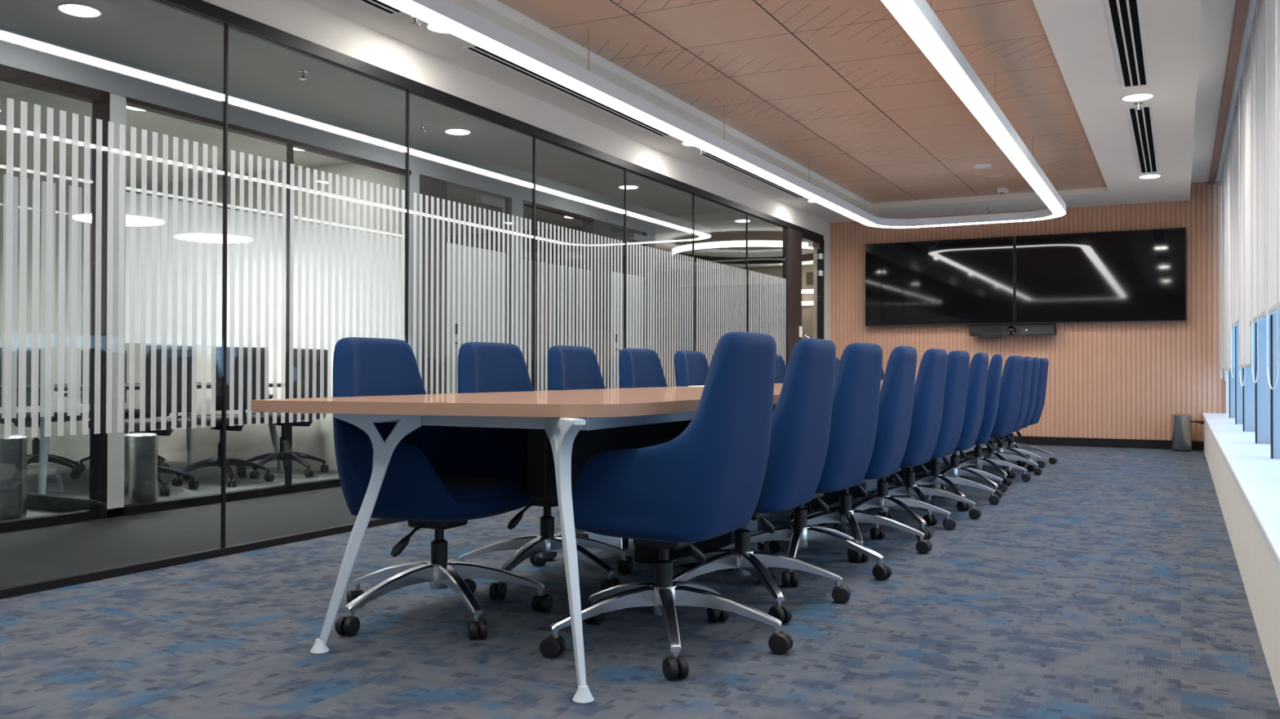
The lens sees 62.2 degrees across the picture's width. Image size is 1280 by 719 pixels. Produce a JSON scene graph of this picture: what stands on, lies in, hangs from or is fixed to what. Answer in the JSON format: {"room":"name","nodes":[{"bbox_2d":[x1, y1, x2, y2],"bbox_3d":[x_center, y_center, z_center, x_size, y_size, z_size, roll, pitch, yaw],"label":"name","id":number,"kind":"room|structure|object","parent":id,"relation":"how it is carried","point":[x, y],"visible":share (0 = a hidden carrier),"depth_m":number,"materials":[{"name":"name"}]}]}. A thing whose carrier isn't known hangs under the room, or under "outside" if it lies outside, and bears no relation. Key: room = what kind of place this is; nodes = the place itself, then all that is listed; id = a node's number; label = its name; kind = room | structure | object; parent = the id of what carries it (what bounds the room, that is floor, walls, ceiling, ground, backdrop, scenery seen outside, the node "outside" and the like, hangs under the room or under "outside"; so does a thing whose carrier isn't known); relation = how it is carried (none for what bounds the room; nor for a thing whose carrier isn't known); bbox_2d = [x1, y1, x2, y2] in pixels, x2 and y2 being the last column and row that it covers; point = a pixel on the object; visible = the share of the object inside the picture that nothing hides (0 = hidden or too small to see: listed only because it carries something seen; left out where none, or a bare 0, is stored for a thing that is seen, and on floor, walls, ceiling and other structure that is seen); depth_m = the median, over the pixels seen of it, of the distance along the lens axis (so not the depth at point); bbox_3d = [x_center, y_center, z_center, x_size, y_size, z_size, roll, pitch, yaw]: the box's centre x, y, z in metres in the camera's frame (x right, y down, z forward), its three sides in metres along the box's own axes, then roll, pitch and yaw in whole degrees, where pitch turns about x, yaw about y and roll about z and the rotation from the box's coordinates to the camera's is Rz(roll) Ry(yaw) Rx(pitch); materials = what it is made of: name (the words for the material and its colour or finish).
{"room":"conference room","nodes":[
{"label":"conference room","id":0,"kind":"room"},
{"bbox_2d":[0,168,91,465],"bbox_3d":[-4.699,-0.537,11.155,0.100,3.000,20.600,0,-1,27],"label":"wall","id":1,"kind":"structure","parent":0,"point":[76,447],"depth_m":9.74,"materials":[{"name":"white paint"}]},
{"bbox_2d":[124,161,399,471],"bbox_3d":[-3.491,-0.375,9.538,3.520,2.650,0.100,0,-1,27],"label":"wall","id":2,"kind":"structure","parent":0,"point":[316,440],"depth_m":9.37,"materials":[{"name":"white paint"}]},
{"bbox_2d":[0,80,582,235],"bbox_3d":[-4.636,-1.883,7.320,3.500,0.380,13.800,0,-1,27],"label":"ceiling","id":3,"kind":"structure","parent":0,"point":[151,122],"depth_m":8.41,"materials":[{"name":"paint"}]},
{"bbox_2d":[81,206,91,222],"bbox_3d":[-3.719,-1.340,7.577,0.620,0.696,0.620,0,-1,27],"label":"pendant","id":4,"kind":"object","parent":3,"relation":"hanging from","point":[82,207],"visible":0.04,"depth_m":7.30,"materials":[{"name":"white plastic"}]},
{"bbox_2d":[81,213,91,222],"bbox_3d":[-3.719,-0.995,7.574,0.590,0.006,0.590,0,-1,27],"label":"diffuser","id":5,"kind":"object","parent":4,"relation":"attached to","point":[82,215],"depth_m":7.44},
{"bbox_2d":[0,26,655,368],"bbox_3d":[-3.009,-0.442,6.476,0.120,2.670,13.800,0,-1,27],"label":"wall","id":6,"kind":"structure","parent":0,"point":[19,50],"depth_m":7.91,"materials":[{"name":"paint"}]},
{"bbox_2d":[1,174,90,418],"bbox_3d":[-3.443,-0.334,5.546,0.011,2.395,1.310,0,-1,27],"label":"window","id":7,"kind":"structure","parent":6,"relation":"in","point":[15,280],"depth_m":5.84,"materials":[{"name":"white glass"}]},
{"bbox_2d":[106,93,126,518],"bbox_3d":[-3.118,-0.314,6.239,0.120,2.470,0.110,0,-1,27],"label":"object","id":8,"kind":"structure","parent":6,"relation":"attached to","point":[117,104],"depth_m":6.21,"materials":[{"name":"plastic"}]},
{"bbox_2d":[124,191,281,346],"bbox_3d":[-2.774,-0.320,6.858,0.011,2.395,1.315,0,-1,27],"label":"whiteboard","id":9,"kind":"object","parent":6,"relation":"in","point":[138,200],"depth_m":6.78,"materials":[{"name":"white glass"}]},
{"bbox_2d":[0,63,647,533],"bbox_3d":[-3.029,-0.316,6.364,0.085,2.475,13.585,0,-1,27],"label":"frames","id":10,"kind":"object","parent":6,"relation":"attached to","point":[100,99],"visible":0.62,"depth_m":6.15,"materials":[{"name":"black metal"}]},
{"bbox_2d":[293,220,401,348],"bbox_3d":[-2.176,-0.308,8.031,0.011,2.395,1.270,0,-1,27],"label":"window","id":11,"kind":"structure","parent":6,"relation":"in","point":[295,222],"depth_m":7.93,"materials":[{"name":"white glass"}]},
{"bbox_2d":[445,194,506,393],"bbox_3d":[-1.433,-0.271,9.426,0.073,2.430,0.930,0,-1,27],"label":"door","id":12,"kind":"structure","parent":6,"relation":"in","point":[481,199],"depth_m":9.38,"materials":[{"name":"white glass"}]},
{"bbox_2d":[418,175,611,394],"bbox_3d":[-1.116,-0.268,10.179,0.130,2.460,3.280,0,-1,27],"label":"columns","id":13,"kind":"structure","parent":6,"relation":"attached to","point":[431,187],"depth_m":8.95,"materials":[{"name":"paint"}]},
{"bbox_2d":[522,258,590,391],"bbox_3d":[-0.830,-0.281,10.673,0.011,2.395,1.340,0,-1,27],"label":"window","id":14,"kind":"structure","parent":6,"relation":"in","point":[523,259],"depth_m":10.59,"materials":[{"name":"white glass"}]},
{"bbox_2d":[612,232,647,388],"bbox_3d":[-0.121,-0.244,12.001,0.073,2.430,0.830,0,-1,27],"label":"door","id":15,"kind":"structure","parent":6,"relation":"in","point":[633,237],"depth_m":12.03,"materials":[{"name":"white glass"}]},
{"bbox_2d":[0,0,813,271],"bbox_3d":[-2.393,-1.884,9.938,5.120,0.320,20.500,0,-1,27],"label":"ceiling","id":16,"kind":"structure","parent":0,"point":[149,34],"depth_m":7.22,"materials":[{"name":"paint"}]},
{"bbox_2d":[55,2,102,17],"bbox_3d":[-2.831,-1.764,5.356,0.210,0.008,0.210,0,-1,27],"label":"recessed light","id":17,"kind":"object","parent":16,"relation":"in","point":[70,8],"visible":1,"depth_m":5.34,"materials":[{"name":"white plastic"}]},
{"bbox_2d":[60,4,98,17],"bbox_3d":[-2.831,-1.762,5.356,0.172,0.003,0.172,0,-1,27],"label":"diffuser","id":18,"kind":"object","parent":17,"relation":"attached to","point":[73,10],"depth_m":5.35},
{"bbox_2d":[444,128,471,134],"bbox_3d":[-1.388,-1.736,8.077,0.210,0.008,0.210,0,-1,27],"label":"recessed light","id":19,"kind":"object","parent":16,"relation":"in","point":[460,131],"visible":1,"depth_m":8.06,"materials":[{"name":"white plastic"}]},
{"bbox_2d":[446,129,469,134],"bbox_3d":[-1.388,-1.733,8.077,0.172,0.003,0.172,0,-1,27],"label":"diffuser","id":20,"kind":"object","parent":19,"relation":"attached to","point":[449,131],"depth_m":8.06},
{"bbox_2d":[671,235,813,264],"bbox_3d":[1.595,-1.595,15.254,2.268,0.220,2.268,0,-1,27],"label":"ring pendant light","id":21,"kind":"object","parent":16,"relation":"hanging from","point":[680,250],"visible":0.64,"depth_m":14.72,"materials":[{"name":"metal"}]},
{"bbox_2d":[671,240,813,253],"bbox_3d":[1.595,-1.535,15.253,2.268,0.084,2.268,0,-1,27],"label":"diffuser","id":22,"kind":"object","parent":21,"relation":"attached to","point":[682,249],"depth_m":14.22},
{"bbox_2d":[202,0,830,340],"bbox_3d":[-1.174,-0.572,6.553,0.120,3.000,15.600,0,-1,27],"label":"wall","id":23,"kind":"structure","parent":0,"point":[302,19],"depth_m":6.88,"materials":[{"name":"white paint"}]},
{"bbox_2d":[0,0,823,599],"bbox_3d":[-1.211,-0.344,6.384,0.057,2.540,15.270,0,-1,27],"label":"window frame","id":24,"kind":"structure","parent":23,"relation":"in","point":[10,105],"depth_m":4.50,"materials":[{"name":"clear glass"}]},
{"bbox_2d":[220,22,404,548],"bbox_3d":[-1.642,-0.340,5.518,0.017,2.445,1.308,0,-1,27],"label":"glass partition","id":25,"kind":"structure","parent":24,"relation":"on","point":[225,25],"depth_m":5.32,"materials":[{"name":"clear glass"}]},
{"bbox_2d":[404,89,531,394],"bbox_3d":[-1.041,-0.328,6.699,0.017,2.445,1.346,0,-1,27],"label":"window","id":26,"kind":"structure","parent":24,"relation":"on","point":[407,91],"depth_m":6.54,"materials":[{"name":"clear glass"}]},
{"bbox_2d":[531,135,622,391],"bbox_3d":[-0.429,-0.315,7.899,0.017,2.445,1.352,0,-1,27],"label":"window","id":27,"kind":"structure","parent":24,"relation":"on","point":[533,136],"depth_m":7.78,"materials":[{"name":"clear glass"}]},
{"bbox_2d":[623,168,693,386],"bbox_3d":[0.180,-0.303,9.095,0.017,2.445,1.337,0,-1,27],"label":"window","id":28,"kind":"structure","parent":24,"relation":"on","point":[624,170],"depth_m":8.95,"materials":[{"name":"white glass"}]},
{"bbox_2d":[692,193,746,366],"bbox_3d":[0.789,-0.290,10.289,0.017,2.445,1.347,0,-1,27],"label":"window","id":29,"kind":"structure","parent":24,"relation":"on","point":[693,194],"depth_m":10.09,"materials":[{"name":"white glass"}]},
{"bbox_2d":[746,213,786,365],"bbox_3d":[1.378,-0.279,11.445,0.017,2.445,1.252,0,-1,27],"label":"window","id":30,"kind":"structure","parent":24,"relation":"on","point":[746,213],"depth_m":11.38,"materials":[{"name":"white glass"}]},
{"bbox_2d":[801,231,824,339],"bbox_3d":[2.059,-0.247,12.798,0.070,2.480,0.870,0,-1,27],"label":"door frame","id":31,"kind":"structure","parent":23,"relation":"attached to","point":[820,263],"depth_m":13.13,"materials":[{"name":"black metal"}]},
{"bbox_2d":[804,241,822,337],"bbox_3d":[2.078,-0.220,12.752,0.086,2.405,0.795,0,-1,27],"label":"door","id":32,"kind":"structure","parent":23,"relation":"in","point":[811,244],"depth_m":12.84,"materials":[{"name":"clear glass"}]},
{"bbox_2d":[446,226,639,391],"bbox_3d":[-1.521,-0.369,13.405,3.520,2.720,0.100,0,-1,27],"label":"wall","id":33,"kind":"structure","parent":0,"point":[616,233],"depth_m":13.11,"materials":[{"name":"paint"}]},
{"bbox_2d":[0,443,1279,718],"bbox_3d":[-0.306,1.001,8.844,9.820,0.100,20.500,0,-1,27],"label":"floor","id":34,"kind":"structure","parent":0,"point":[1107,583],"depth_m":3.63,"materials":[{"name":"carpet"}]},
{"bbox_2d":[0,434,27,520],"bbox_3d":[-3.571,0.666,5.875,0.309,0.500,0.309,0,-1,27],"label":"waste bin","id":35,"kind":"object","parent":34,"relation":"on","point":[13,451],"visible":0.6,"depth_m":5.81,"materials":[{"name":"metal"}]},
{"bbox_2d":[0,347,82,479],"bbox_3d":[-4.761,0.422,8.391,0.728,1.030,0.727,0,-1,27],"label":"chair","id":36,"kind":"object","parent":34,"relation":"on","point":[33,458],"visible":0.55,"depth_m":8.36,"materials":[{"name":"black plastic"}]},
{"bbox_2d":[26,493,89,512],"bbox_3d":[-4.041,0.878,6.691,1.920,0.090,0.050,0,-1,27],"label":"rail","id":37,"kind":"object","parent":34,"relation":"on","point":[57,504],"depth_m":6.40,"materials":[{"name":"black metal"}]},
{"bbox_2d":[77,349,169,471],"bbox_3d":[-4.399,0.429,9.104,0.728,1.030,0.727,0,-1,21],"label":"chair","id":38,"kind":"object","parent":34,"relation":"on","point":[161,460],"visible":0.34,"depth_m":9.02,"materials":[{"name":"black plastic"}]},
{"bbox_2d":[124,432,158,505],"bbox_3d":[-3.091,0.688,6.529,0.227,0.470,0.227,0,-1,27],"label":"waste bin","id":39,"kind":"object","parent":34,"relation":"on","point":[140,449],"visible":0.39,"depth_m":6.44,"materials":[{"name":"metal"}]},
{"bbox_2d":[0,382,285,494],"bbox_3d":[-3.953,0.567,8.209,1.200,0.749,2.250,0,-1,27],"label":"meeting table","id":40,"kind":"object","parent":34,"relation":"on","point":[44,441],"visible":0.28,"depth_m":7.51,"materials":[{"name":"metal"}]},
{"bbox_2d":[88,344,199,496],"bbox_3d":[-3.505,0.416,7.429,0.728,1.030,0.727,0,-1,21],"label":"chair","id":41,"kind":"object","parent":34,"relation":"on","point":[193,484],"visible":0.4,"depth_m":7.33,"materials":[{"name":"black fabric"}]},
{"bbox_2d":[171,346,274,487],"bbox_3d":[-3.192,0.422,8.055,0.728,1.030,0.727,0,-1,38],"label":"chair","id":42,"kind":"object","parent":34,"relation":"on","point":[238,463],"visible":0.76,"depth_m":7.92,"materials":[{"name":"black plastic"}]},
{"bbox_2d":[236,348,328,479],"bbox_3d":[-2.926,0.429,8.672,0.728,1.030,0.727,0,-1,18],"label":"chair","id":43,"kind":"object","parent":34,"relation":"on","point":[298,457],"visible":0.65,"depth_m":8.59,"materials":[{"name":"black plastic"}]},
{"bbox_2d":[333,337,552,639],"bbox_3d":[-0.735,0.413,3.745,0.746,0.980,0.768,0,-1,25],"label":"chair","id":44,"kind":"object","parent":34,"relation":"on","point":[438,478],"visible":0.9,"depth_m":3.66,"materials":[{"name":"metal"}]},
{"bbox_2d":[437,475,524,499],"bbox_3d":[-0.676,0.453,3.719,0.508,0.058,0.484,0,-1,25],"label":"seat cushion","id":45,"kind":"object","parent":44,"relation":"on","point":[452,486],"depth_m":3.61,"materials":[{"name":"blue fabric"}]},
{"bbox_2d":[457,342,632,599],"bbox_3d":[-0.385,0.419,4.312,0.774,0.980,0.753,0,-1,29],"label":"chair","id":46,"kind":"object","parent":34,"relation":"on","point":[482,366],"visible":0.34,"depth_m":4.32,"materials":[{"name":"fabric"}]},
{"bbox_2d":[546,345,633,568],"bbox_3d":[-0.044,0.425,4.951,0.751,0.980,0.767,0,-1,26],"label":"chair","id":47,"kind":"object","parent":34,"relation":"on","point":[569,367],"visible":0.09,"depth_m":5.01,"materials":[{"name":"fabric"}]},
{"bbox_2d":[251,379,1017,704],"bbox_3d":[1.247,0.549,6.775,1.199,0.773,8.524,0,-1,27],"label":"conference table","id":48,"kind":"object","parent":34,"relation":"on","point":[566,428],"visible":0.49,"depth_m":3.27,"materials":[{"name":"laminate"}]},
{"bbox_2d":[527,412,773,500],"bbox_3d":[1.277,0.381,6.865,0.080,0.270,7.200,0,-1,27],"label":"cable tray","id":49,"kind":"object","parent":48,"relation":"on","point":[541,477],"depth_m":3.86,"materials":[{"name":"metal"}]},
{"bbox_2d":[618,348,667,388],"bbox_3d":[0.231,0.432,5.543,0.777,0.980,0.744,0,-1,27],"label":"chair","id":50,"kind":"object","parent":34,"relation":"on","point":[637,367],"visible":0.08,"depth_m":5.66,"materials":[{"name":"fabric"}]},
{"bbox_2d":[539,331,793,680],"bbox_3d":[0.098,0.411,3.361,0.757,0.980,0.757,0,-1,27],"label":"chair","id":51,"kind":"object","parent":34,"relation":"on","point":[705,482],"visible":0.94,"depth_m":3.11,"materials":[{"name":"blue fabric"}]},
{"bbox_2d":[674,350,796,519],"bbox_3d":[0.588,0.438,6.166,0.738,0.980,0.775,0,-1,25],"label":"chair","id":52,"kind":"object","parent":34,"relation":"on","point":[691,367],"visible":0.03,"depth_m":6.23,"materials":[{"name":"fabric"}]},
{"bbox_2d":[652,337,850,623],"bbox_3d":[0.392,0.418,4.012,0.763,0.980,0.745,0,-1,26],"label":"chair","id":53,"kind":"object","parent":34,"relation":"on","point":[801,423],"visible":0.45,"depth_m":3.78,"materials":[{"name":"fabric"}]},
{"bbox_2d":[774,354,786,383],"bbox_3d":[1.195,0.451,7.389,0.766,0.980,0.766,0,-1,27],"label":"chair","id":54,"kind":"object","parent":34,"relation":"on","point":[780,367],"visible":0.02,"depth_m":7.62,"materials":[{"name":"fabric"}]},
{"bbox_2d":[782,227,801,368],"bbox_3d":[1.755,-0.253,12.212,0.080,2.480,0.450,0,-1,27],"label":"pillar","id":55,"kind":"structure","parent":34,"relation":"on","point":[792,238],"depth_m":12.09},
{"bbox_2d":[715,342,892,587],"bbox_3d":[0.719,0.424,4.580,0.748,0.980,0.775,0,-1,30],"label":"chair","id":56,"kind":"object","parent":34,"relation":"on","point":[857,381],"visible":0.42,"depth_m":4.40,"materials":[{"name":"fabric"}]},
{"bbox_2d":[768,346,932,563],"bbox_3d":[1.030,0.430,5.151,0.744,0.980,0.772,0,-1,25],"label":"chair","id":57,"kind":"object","parent":34,"relation":"on","point":[897,389],"visible":0.45,"depth_m":4.96,"materials":[{"name":"fabric"}]},
{"bbox_2d":[817,348,955,540],"bbox_3d":[1.306,0.436,5.774,0.753,0.980,0.758,0,-1,27],"label":"chair","id":58,"kind":"object","parent":34,"relation":"on","point":[930,384],"visible":0.44,"depth_m":5.54,"materials":[{"name":"fabric"}]},
{"bbox_2d":[862,350,981,525],"bbox_3d":[1.626,0.442,6.310,0.759,0.980,0.754,0,-1,29],"label":"chair","id":59,"kind":"object","parent":34,"relation":"on","point":[957,362],"visible":0.34,"depth_m":6.12,"materials":[{"name":"fabric"}]},
{"bbox_2d":[888,352,999,511],"bbox_3d":[1.943,0.447,6.936,0.779,0.982,0.752,0,-1,25],"label":"chair","id":60,"kind":"object","parent":34,"relation":"on","point":[979,366],"visible":0.44,"depth_m":6.68,"materials":[{"name":"fabric"}]},
{"bbox_2d":[902,354,1007,498],"bbox_3d":[2.192,0.454,7.476,0.742,0.980,0.761,0,-1,21],"label":"chair","id":61,"kind":"object","parent":34,"relation":"on","point":[994,371],"visible":0.34,"depth_m":7.20,"materials":[{"name":"fabric"}]},
{"bbox_2d":[940,355,1031,486],"bbox_3d":[2.640,0.463,8.319,0.755,0.980,0.757,0,-1,32],"label":"chair","id":62,"kind":"object","parent":34,"relation":"on","point":[1011,379],"visible":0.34,"depth_m":8.07,"materials":[{"name":"fabric"}]},
{"bbox_2d":[949,356,1042,478],"bbox_3d":[2.960,0.469,8.886,0.759,0.980,0.754,0,-1,27],"label":"chair","id":63,"kind":"object","parent":34,"relation":"on","point":[1028,366],"visible":0.23,"depth_m":8.74,"materials":[{"name":"fabric"}]},
{"bbox_2d":[958,357,1044,471],"bbox_3d":[3.195,0.474,9.443,0.750,0.980,0.759,0,-1,25],"label":"chair","id":64,"kind":"object","parent":34,"relation":"on","point":[1036,364],"visible":0.23,"depth_m":9.25,"materials":[{"name":"fabric"}]},
{"bbox_2d":[983,358,1057,466],"bbox_3d":[3.521,0.480,9.973,0.744,0.980,0.772,0,-1,29],"label":"chair","id":65,"kind":"object","parent":34,"relation":"on","point":[1044,362],"visible":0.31,"depth_m":9.81,"materials":[{"name":"fabric"}]},
{"bbox_2d":[1171,413,1204,451],"bbox_3d":[5.913,0.789,11.435,0.324,0.400,0.202,0,-1,27],"label":"waste bin","id":66,"kind":"object","parent":34,"relation":"on","point":[1181,424],"visible":0.99,"depth_m":11.38,"materials":[{"name":"metal"}]},
{"bbox_2d":[678,283,782,365],"bbox_3d":[1.536,-0.072,16.671,2.000,2.200,0.100,0,-1,27],"label":"panel","id":67,"kind":"object","parent":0,"point":[695,287],"visible":0.21,"depth_m":16.69,"materials":[{"name":"glass"}]},
{"bbox_2d":[654,264,813,386],"bbox_3d":[4.498,-0.454,17.972,10.300,3.000,0.100,0,-1,27],"label":"wall","id":68,"kind":"structure","parent":0,"point":[776,271],"depth_m":19.60,"materials":[{"name":"paint"}]},
{"bbox_2d":[806,271,813,285],"bbox_3d":[3.002,-1.425,18.674,0.140,0.230,0.025,0,-1,27],"label":"wall panel","id":69,"kind":"object","parent":68,"relation":"attached to","point":[809,274],"visible":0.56,"depth_m":18.67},
{"bbox_2d":[303,0,1256,222],"bbox_3d":[0.923,-1.947,5.499,4.580,0.260,15.600,0,-1,27],"label":"ceiling","id":70,"kind":"structure","parent":0,"point":[1188,42],"depth_m":7.28,"materials":[{"name":"paint"}]},
{"bbox_2d":[354,0,405,15],"bbox_3d":[-1.877,-1.830,4.320,0.174,0.008,2.776,0,-1,27],"label":"ceiling vent","id":71,"kind":"object","parent":70,"relation":"in","point":[377,5],"visible":0.62,"depth_m":5.47,"materials":[{"name":"white plastic"}]},
{"bbox_2d":[425,22,449,33],"bbox_3d":[-1.066,-1.816,5.792,0.210,0.008,0.210,0,-1,27],"label":"recessed light","id":72,"kind":"object","parent":70,"relation":"in","point":[428,26],"visible":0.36,"depth_m":5.81,"materials":[{"name":"white plastic"}]},
{"bbox_2d":[429,24,448,32],"bbox_3d":[-1.066,-1.813,5.792,0.172,0.003,0.172,0,-1,27],"label":"diffuser","id":73,"kind":"object","parent":72,"relation":"attached to","point":[432,28],"depth_m":5.82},
{"bbox_2d":[461,44,670,137],"bbox_3d":[-0.366,-1.800,7.287,0.174,0.008,2.636,0,-1,27],"label":"ceiling vent","id":74,"kind":"object","parent":70,"relation":"in","point":[476,50],"visible":0.55,"depth_m":7.01,"materials":[{"name":"white plastic"}]},
{"bbox_2d":[695,151,804,198],"bbox_3d":[1.162,-1.768,10.285,0.174,0.008,2.666,0,-1,27],"label":"ceiling vent","id":75,"kind":"object","parent":70,"relation":"in","point":[713,157],"visible":0.61,"depth_m":10.10,"materials":[{"name":"white plastic"}]},
{"bbox_2d":[497,0,1106,203],"bbox_3d":[1.113,-1.898,6.423,2.520,0.060,11.880,0,-1,27],"label":"ceiling","id":76,"kind":"structure","parent":70,"relation":"attached to","point":[839,89],"depth_m":7.03,"materials":[{"name":"wood"}]},
{"bbox_2d":[378,0,1066,228],"bbox_3d":[1.001,-1.688,6.433,2.030,0.360,11.260,0,-1,27],"label":"linear pendant light","id":77,"kind":"object","parent":76,"relation":"hanging from","point":[917,18],"visible":1,"depth_m":6.18,"materials":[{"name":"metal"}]},
{"bbox_2d":[972,164,991,168],"bbox_3d":[3.224,-1.821,9.993,0.170,0.018,0.170,0,-1,27],"label":"ceiling speaker","id":78,"kind":"object","parent":76,"relation":"attached to","point":[977,166],"visible":1,"depth_m":9.95,"materials":[{"name":"white plastic"}]},
{"bbox_2d":[997,187,1008,193],"bbox_3d":[3.850,-1.789,11.245,0.100,0.056,0.100,0,-1,27],"label":"ceiling sensor","id":79,"kind":"object","parent":76,"relation":"attached to","point":[1000,190],"visible":1,"depth_m":11.21,"materials":[{"name":"white plastic"}]},
{"bbox_2d":[1102,0,1150,88],"bbox_3d":[2.637,-1.807,5.746,0.174,0.008,2.716,0,-1,27],"label":"ceiling vent","id":80,"kind":"object","parent":70,"relation":"in","point":[1125,14],"visible":1,"depth_m":5.99,"materials":[{"name":"white plastic"}]},
{"bbox_2d":[1120,93,1154,101],"bbox_3d":[3.400,-1.792,7.243,0.210,0.008,0.210,0,-1,27],"label":"recessed light","id":81,"kind":"object","parent":70,"relation":"in","point":[1135,97],"visible":1,"depth_m":7.23,"materials":[{"name":"white plastic"}]},
{"bbox_2d":[1125,105,1159,173],"bbox_3d":[4.165,-1.776,8.744,0.174,0.008,2.786,0,-1,27],"label":"ceiling vent","id":82,"kind":"object","parent":70,"relation":"in","point":[1146,148],"visible":0.99,"depth_m":8.50,"materials":[{"name":"white plastic"}]},
{"bbox_2d":[1137,173,1161,178],"bbox_3d":[4.907,-1.762,10.201,0.210,0.008,0.210,0,-1,27],"label":"recessed light","id":83,"kind":"object","parent":70,"relation":"in","point":[1153,175],"visible":1,"depth_m":10.19,"materials":[{"name":"white plastic"}]},
{"bbox_2d":[1140,174,1159,178],"bbox_3d":[4.907,-1.759,10.201,0.172,0.003,0.172,0,-1,27],"label":"diffuser","id":84,"kind":"object","parent":83,"relation":"attached to","point":[1145,176],"depth_m":10.19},
{"bbox_2d":[830,181,1226,441],"bbox_3d":[4.470,-0.504,12.510,4.630,3.000,0.159,0,-1,27],"label":"wall","id":85,"kind":"structure","parent":0,"point":[1106,380],"depth_m":12.01,"materials":[{"name":"wood"}]},
{"bbox_2d":[865,235,1014,326],"bbox_3d":[3.600,-0.924,12.797,1.756,1.022,0.121,0,-1,27],"label":"wall screen","id":86,"kind":"object","parent":85,"relation":"attached to","point":[967,281],"visible":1,"depth_m":12.73,"materials":[{"name":"black glass"}]},
{"bbox_2d":[969,320,1057,337],"bbox_3d":[4.342,-0.360,12.357,0.960,0.212,0.222,0,-1,27],"label":"bar","id":87,"kind":"object","parent":85,"relation":"attached to","point":[984,331],"visible":1,"depth_m":12.29,"materials":[{"name":"black plastic"}]},
{"bbox_2d":[987,435,1204,450],"bbox_3d":[4.282,0.948,12.497,4.200,0.095,0.025,0,-1,27],"label":"baseboard","id":88,"kind":"structure","parent":85,"relation":"attached to","point":[1042,441],"depth_m":12.02,"materials":[{"name":"black metal"}]},
{"bbox_2d":[1015,226,1186,324],"bbox_3d":[5.182,-0.928,11.991,1.768,1.022,0.121,0,-1,27],"label":"wall screen","id":89,"kind":"object","parent":85,"relation":"attached to","point":[1139,275],"visible":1,"depth_m":11.92,"materials":[{"name":"black glass"}]},
{"bbox_2d":[1208,0,1249,184],"bbox_3d":[2.691,-1.994,4.598,0.060,0.035,15.600,0,-1,27],"label":"trim","id":90,"kind":"structure","parent":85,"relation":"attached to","point":[1242,6],"depth_m":7.32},
{"bbox_2d":[1226,327,1235,417],"bbox_3d":[6.111,-0.686,10.847,0.195,2.520,1.335,0,-1,27],"label":"window","id":91,"kind":"structure","parent":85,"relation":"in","point":[1231,381],"depth_m":10.28,"materials":[{"name":"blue glass"}]},
{"bbox_2d":[1204,419,1279,706],"bbox_3d":[2.782,0.731,4.523,0.392,0.375,15.600,0,-1,27],"label":"wall","id":92,"kind":"structure","parent":0,"point":[1260,573],"depth_m":3.72,"materials":[{"name":"white paint"}]},
{"bbox_2d":[1218,164,1226,379],"bbox_3d":[5.991,-0.865,10.896,0.058,2.134,1.216,0,-1,27],"label":"roller blind","id":93,"kind":"object","parent":92,"relation":"attached to","point":[1221,182],"visible":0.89,"depth_m":10.79,"materials":[{"name":"fabric"}]},
{"bbox_2d":[1222,138,1232,382],"bbox_3d":[5.414,-0.870,9.765,0.058,2.147,1.276,0,-1,27],"label":"roller blind","id":94,"kind":"object","parent":92,"relation":"attached to","point":[1226,162],"visible":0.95,"depth_m":9.67,"materials":[{"name":"fabric"}]},
{"bbox_2d":[1228,106,1239,378],"bbox_3d":[4.836,-0.902,8.629,0.058,2.107,1.226,0,-1,27],"label":"roller blind","id":95,"kind":"object","parent":92,"relation":"attached to","point":[1233,132],"visible":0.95,"depth_m":8.48,"materials":[{"name":"fabric"}]},
{"bbox_2d":[1235,324,1242,424],"bbox_3d":[5.508,-0.698,9.684,0.175,2.520,1.315,0,-1,27],"label":"window","id":96,"kind":"structure","parent":92,"relation":"in","point":[1238,388],"depth_m":9.13,"materials":[{"name":"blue glass"}]},
{"bbox_2d":[1202,413,1279,571],"bbox_3d":[2.777,0.526,4.528,0.405,0.035,15.600,0,-1,27],"label":"window sill","id":97,"kind":"structure","parent":92,"relation":"on","point":[1256,475],"depth_m":4.85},
{"bbox_2d":[1235,53,1251,386],"bbox_3d":[4.214,-0.892,7.408,0.058,2.154,1.466,0,-1,27],"label":"roller blind","id":98,"kind":"object","parent":92,"relation":"attached to","point":[1242,100],"visible":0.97,"depth_m":7.23,"materials":[{"name":"fabric"}]},
{"bbox_2d":[1242,323,1255,431],"bbox_3d":[4.929,-0.710,8.549,0.175,2.520,1.265,0,-1,27],"label":"window","id":99,"kind":"structure","parent":92,"relation":"in","point":[1248,388],"depth_m":8.00,"materials":[{"name":"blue glass"}]},
{"bbox_2d":[1245,0,1265,383],"bbox_3d":[3.583,-0.923,6.170,0.058,2.117,1.266,0,-1,27],"label":"roller blind","id":100,"kind":"object","parent":92,"relation":"attached to","point":[1255,46],"visible":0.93,"depth_m":5.96,"materials":[{"name":"fabric"}]},
{"bbox_2d":[1254,315,1270,444],"bbox_3d":[4.307,-0.723,7.328,0.175,2.520,1.505,0,-1,27],"label":"window","id":101,"kind":"structure","parent":92,"relation":"in","point":[1262,388],"depth_m":6.68,"materials":[{"name":"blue glass"}]},
{"bbox_2d":[1263,0,1279,389],"bbox_3d":[2.997,-0.928,5.020,0.058,2.130,1.266,0,-1,27],"label":"roller blind","id":102,"kind":"object","parent":92,"relation":"attached to","point":[1271,7],"visible":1,"depth_m":5.02,"materials":[{"name":"fabric"}]},
{"bbox_2d":[1270,309,1279,458],"bbox_3d":[3.676,-0.735,6.090,0.175,2.520,1.305,0,-1,27],"label":"window","id":103,"kind":"structure","parent":92,"relation":"in","point":[1274,393],"depth_m":5.54,"materials":[{"name":"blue glass"}]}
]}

